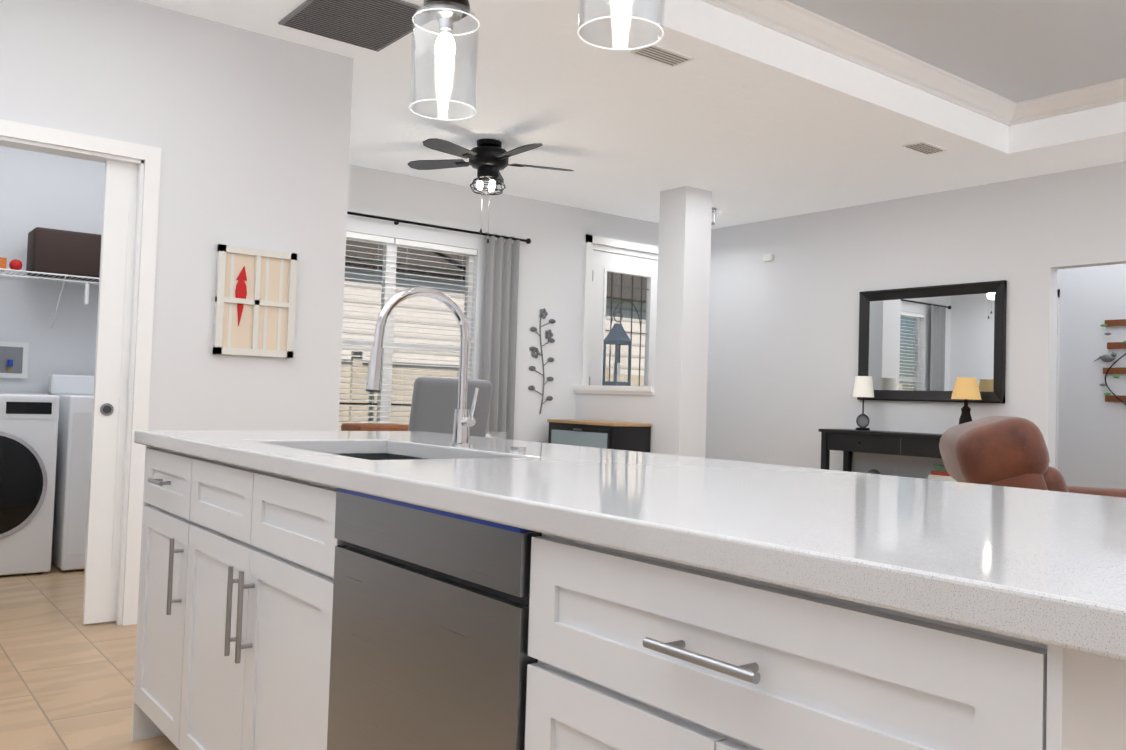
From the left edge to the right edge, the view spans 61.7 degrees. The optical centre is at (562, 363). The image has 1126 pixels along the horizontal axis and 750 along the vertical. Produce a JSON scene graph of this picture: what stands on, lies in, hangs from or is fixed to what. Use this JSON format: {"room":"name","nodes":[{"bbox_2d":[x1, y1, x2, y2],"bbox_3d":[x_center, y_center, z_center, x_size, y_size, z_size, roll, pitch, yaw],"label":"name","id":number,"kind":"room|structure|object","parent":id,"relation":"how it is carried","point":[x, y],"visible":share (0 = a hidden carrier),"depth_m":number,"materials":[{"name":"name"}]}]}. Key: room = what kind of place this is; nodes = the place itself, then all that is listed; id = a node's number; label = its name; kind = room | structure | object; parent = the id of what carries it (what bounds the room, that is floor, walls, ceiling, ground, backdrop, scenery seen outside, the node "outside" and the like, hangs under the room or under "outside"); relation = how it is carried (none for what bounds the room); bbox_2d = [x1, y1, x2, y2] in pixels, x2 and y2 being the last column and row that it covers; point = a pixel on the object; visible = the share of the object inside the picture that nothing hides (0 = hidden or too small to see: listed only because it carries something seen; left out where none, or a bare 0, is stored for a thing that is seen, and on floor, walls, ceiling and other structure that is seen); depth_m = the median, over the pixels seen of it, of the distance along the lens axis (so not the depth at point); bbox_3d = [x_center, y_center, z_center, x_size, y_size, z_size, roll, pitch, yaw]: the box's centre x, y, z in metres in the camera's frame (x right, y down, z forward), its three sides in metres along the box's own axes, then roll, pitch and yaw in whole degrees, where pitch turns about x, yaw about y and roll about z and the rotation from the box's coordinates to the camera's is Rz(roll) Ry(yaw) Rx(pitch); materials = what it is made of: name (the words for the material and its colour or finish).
{"room":"kitchen","nodes":[
{"label":"kitchen","id":0,"kind":"room"},
{"bbox_2d":[0,562,178,749],"bbox_3d":[1.732,1.267,3.111,9.650,0.060,10.690,3,-3,-38],"label":"floor","id":1,"kind":"structure","parent":0,"point":[67,676],"depth_m":3.47,"materials":[{"name":"tile"}]},
{"bbox_2d":[0,393,59,575],"bbox_3d":[-3.292,0.662,5.290,0.680,0.990,0.742,3,-3,-38],"label":"washer","id":2,"kind":"object","parent":1,"relation":"on","point":[28,437],"visible":1,"depth_m":5.14,"materials":[{"name":"white metal"}]},
{"bbox_2d":[48,374,93,571],"bbox_3d":[-2.727,0.638,5.755,0.680,1.110,0.704,3,-3,-38],"label":"dryer","id":3,"kind":"object","parent":1,"relation":"on","point":[74,393],"visible":0.31,"depth_m":5.32,"materials":[{"name":"white metal"}]},
{"bbox_2d":[341,423,507,438],"bbox_3d":[-0.859,0.833,6.048,1.340,0.860,0.860,3,-3,-38],"label":"dining table","id":4,"kind":"object","parent":1,"relation":"on","point":[370,427],"visible":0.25,"depth_m":5.96,"materials":[{"name":"brown wood"}]},
{"bbox_2d":[408,377,491,436],"bbox_3d":[-0.753,0.659,5.178,0.460,1.150,0.605,3,-3,-38],"label":"dining chair","id":5,"kind":"object","parent":1,"relation":"on","point":[434,405],"visible":0.25,"depth_m":4.92,"materials":[{"name":"grey fabric"}]},
{"bbox_2d":[547,419,651,452],"bbox_3d":[0.273,0.927,7.877,0.430,0.880,0.874,3,-3,-38],"label":"dresser","id":6,"kind":"object","parent":1,"relation":"on","point":[628,436],"visible":0.38,"depth_m":7.63,"materials":[{"name":"black paint"}]},
{"bbox_2d":[575,393,653,452],"bbox_3d":[0.467,0.812,8.113,0.135,1.140,1.020,3,-3,-38],"label":"wall","id":7,"kind":"structure","parent":1,"relation":"on","point":[635,408],"depth_m":8.04,"materials":[{"name":"white paint"}]},
{"bbox_2d":[602,311,630,385],"bbox_3d":[0.471,-0.128,8.178,0.177,0.650,0.177,3,-3,-38],"label":"lantern","id":8,"kind":"object","parent":7,"relation":"on","point":[617,335],"visible":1,"depth_m":8.14,"materials":[{"name":"silver metal"}]},
{"bbox_2d":[132,439,1125,749],"bbox_3d":[-0.152,0.693,2.014,0.831,0.885,2.900,3,-3,-38],"label":"kitchen island","id":9,"kind":"object","parent":1,"relation":"on","point":[460,589],"depth_m":1.30,"materials":[{"name":"white paint"}]},
{"bbox_2d":[134,430,1125,642],"bbox_3d":[-0.018,0.239,2.049,1.010,0.048,2.930,3,-3,-38],"label":"island countertop","id":10,"kind":"structure","parent":9,"relation":"on","point":[1045,558],"depth_m":1.27,"materials":[{"name":"white stone"}]},
{"bbox_2d":[653,186,711,457],"bbox_3d":[0.965,-0.014,7.675,0.300,2.790,0.300,3,-3,-38],"label":"column","id":11,"kind":"structure","parent":1,"relation":"on","point":[682,333],"depth_m":7.58,"materials":[{"name":"white paint"}]},
{"bbox_2d":[818,429,956,481],"bbox_3d":[2.702,0.983,7.300,0.370,0.880,1.490,3,-3,-38],"label":"console table","id":12,"kind":"object","parent":1,"relation":"on","point":[847,442],"visible":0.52,"depth_m":7.37,"materials":[{"name":"black paint"}]},
{"bbox_2d":[853,376,873,430],"bbox_3d":[2.451,0.328,7.689,0.170,0.440,0.170,3,-3,-38],"label":"lamp","id":13,"kind":"object","parent":12,"relation":"on","point":[863,386],"visible":1,"depth_m":7.64,"materials":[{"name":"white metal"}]},
{"bbox_2d":[951,377,980,423],"bbox_3d":[2.992,0.324,6.996,0.210,0.430,0.210,3,-3,-38],"label":"lamp","id":14,"kind":"object","parent":12,"relation":"on","point":[965,389],"visible":0.73,"depth_m":6.94,"materials":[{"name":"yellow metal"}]},
{"bbox_2d":[939,416,1125,497],"bbox_3d":[2.660,0.810,4.866,1.284,1.043,1.200,1,-2,14],"label":"recliner","id":15,"kind":"object","parent":1,"relation":"on","point":[1006,451],"visible":0.38,"depth_m":4.63,"materials":[{"name":"brown leather"}]},
{"bbox_2d":[0,0,355,430],"bbox_3d":[-2.510,-0.268,3.832,3.410,2.790,0.120,3,-3,-38],"label":"wall","id":16,"kind":"structure","parent":0,"point":[248,132],"depth_m":4.52,"materials":[{"name":"white paint"}]},
{"bbox_2d":[0,227,100,378],"bbox_3d":[-3.094,-0.364,5.740,1.757,0.926,0.394,3,-3,-38],"label":"shelf","id":17,"kind":"object","parent":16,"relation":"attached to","point":[62,254],"visible":0.46,"depth_m":5.53,"materials":[{"name":"white plastic"}]},
{"bbox_2d":[213,244,296,357],"bbox_3d":[-1.478,-0.292,4.538,0.380,0.515,0.030,3,-3,-38],"label":"framed picture","id":18,"kind":"object","parent":16,"relation":"attached to","point":[255,300],"visible":1,"depth_m":4.53,"materials":[{"name":"beige wood"}]},
{"bbox_2d":[0,0,1125,624],"bbox_3d":[1.745,-0.306,3.217,9.410,3.090,10.570,3,-3,-38],"label":"trim","id":19,"kind":"structure","parent":16,"relation":"attached to","point":[122,374],"depth_m":4.23,"materials":[{"name":"white paint"}]},
{"bbox_2d":[352,165,658,442],"bbox_3d":[-1.926,-0.387,6.981,8.190,3.300,0.120,3,-3,-38],"label":"wall","id":20,"kind":"structure","parent":0,"point":[551,267],"depth_m":8.17,"materials":[{"name":"white paint"}]},
{"bbox_2d":[339,231,476,427],"bbox_3d":[-1.379,-0.119,7.407,1.540,1.730,0.107,3,-3,-38],"label":"window blinds","id":21,"kind":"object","parent":20,"relation":"in","point":[384,400],"depth_m":7.42,"materials":[{"name":"white paint"}]},
{"bbox_2d":[347,211,530,439],"bbox_3d":[-1.302,0.073,7.309,2.470,2.405,0.118,3,-3,-38],"label":"curtain","id":22,"kind":"object","parent":20,"relation":"attached to","point":[499,347],"visible":0.4,"depth_m":7.89,"materials":[{"name":"grey fabric"}]},
{"bbox_2d":[528,308,555,413],"bbox_3d":[-0.185,-0.018,8.245,0.274,0.928,0.015,3,-3,-38],"label":"wall art","id":23,"kind":"object","parent":20,"relation":"attached to","point":[533,349],"visible":1,"depth_m":8.25,"materials":[{"name":"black metal"}]},
{"bbox_2d":[137,0,1125,228],"bbox_3d":[1.830,-1.804,3.226,9.650,0.510,10.690,3,-3,-38],"label":"ceiling","id":24,"kind":"structure","parent":0,"point":[744,121],"depth_m":5.58,"materials":[{"name":"white paint"}]},
{"bbox_2d":[278,0,432,51],"bbox_3d":[-0.941,-1.589,4.330,0.526,0.013,0.637,3,-3,-38],"label":"ceiling vent","id":25,"kind":"object","parent":24,"relation":"in","point":[377,25],"depth_m":4.35,"materials":[{"name":"grey plastic"}]},
{"bbox_2d":[409,0,479,120],"bbox_3d":[-0.345,-1.192,2.832,0.202,0.878,0.202,3,-3,-38],"label":"pendant light","id":26,"kind":"object","parent":24,"relation":"hanging from","point":[446,14],"visible":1,"depth_m":2.80,"materials":[{"name":"clear glass"}]},
{"bbox_2d":[407,138,573,242],"bbox_3d":[-0.492,-1.163,6.357,1.159,0.685,1.117,3,-3,-38],"label":"ceiling fan","id":27,"kind":"object","parent":24,"relation":"hanging from","point":[488,159],"visible":1,"depth_m":6.33,"materials":[{"name":"black metal"}]},
{"bbox_2d":[577,0,664,49],"bbox_3d":[0.147,-1.200,2.201,0.202,0.878,0.202,3,-3,-38],"label":"pendant light","id":28,"kind":"object","parent":24,"relation":"hanging from","point":[630,17],"visible":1,"depth_m":2.23,"materials":[{"name":"clear glass"}]},
{"bbox_2d":[629,43,693,66],"bbox_3d":[0.490,-1.531,4.663,0.313,0.013,0.165,3,-3,-38],"label":"ceiling vent","id":29,"kind":"object","parent":24,"relation":"in","point":[657,53],"depth_m":4.67,"materials":[{"name":"white plastic"}]},
{"bbox_2d":[711,207,715,225],"bbox_3d":[1.264,-1.305,8.393,0.200,0.137,0.200,3,-3,-38],"label":"light","id":30,"kind":"object","parent":24,"relation":"attached to","point":[713,211],"visible":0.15,"depth_m":8.36,"materials":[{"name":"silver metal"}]},
{"bbox_2d":[705,161,1125,488],"bbox_3d":[4.608,-0.239,5.378,0.120,3.300,10.690,3,-3,-38],"label":"wall","id":31,"kind":"structure","parent":0,"point":[783,336],"depth_m":7.71,"materials":[{"name":"white paint"}]},
{"bbox_2d":[763,254,772,261],"bbox_3d":[1.909,-0.980,8.768,0.029,0.060,0.100,3,-3,-38],"label":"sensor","id":32,"kind":"object","parent":31,"relation":"attached to","point":[768,257],"visible":0.29,"depth_m":8.73,"materials":[{"name":"white plastic"}]},
{"bbox_2d":[857,280,1006,402],"bbox_3d":[2.881,-0.152,7.447,0.040,0.910,1.240,3,-3,-38],"label":"mirror","id":33,"kind":"object","parent":31,"relation":"attached to","point":[930,343],"visible":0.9,"depth_m":7.41,"materials":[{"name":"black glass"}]},
{"bbox_2d":[1093,319,1125,404],"bbox_3d":[4.404,-0.030,7.397,0.050,0.726,0.452,3,-3,-38],"label":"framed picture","id":34,"kind":"object","parent":31,"relation":"attached to","point":[1110,370],"visible":0.94,"depth_m":7.46},
{"label":"outside","id":35,"kind":"structure","parent":0,"visible":0},
{"bbox_2d":[338,240,646,430],"bbox_3d":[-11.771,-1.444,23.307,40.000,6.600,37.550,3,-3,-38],"label":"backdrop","id":36,"kind":"structure","parent":35,"point":[628,294],"depth_m":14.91,"materials":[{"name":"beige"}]}
]}

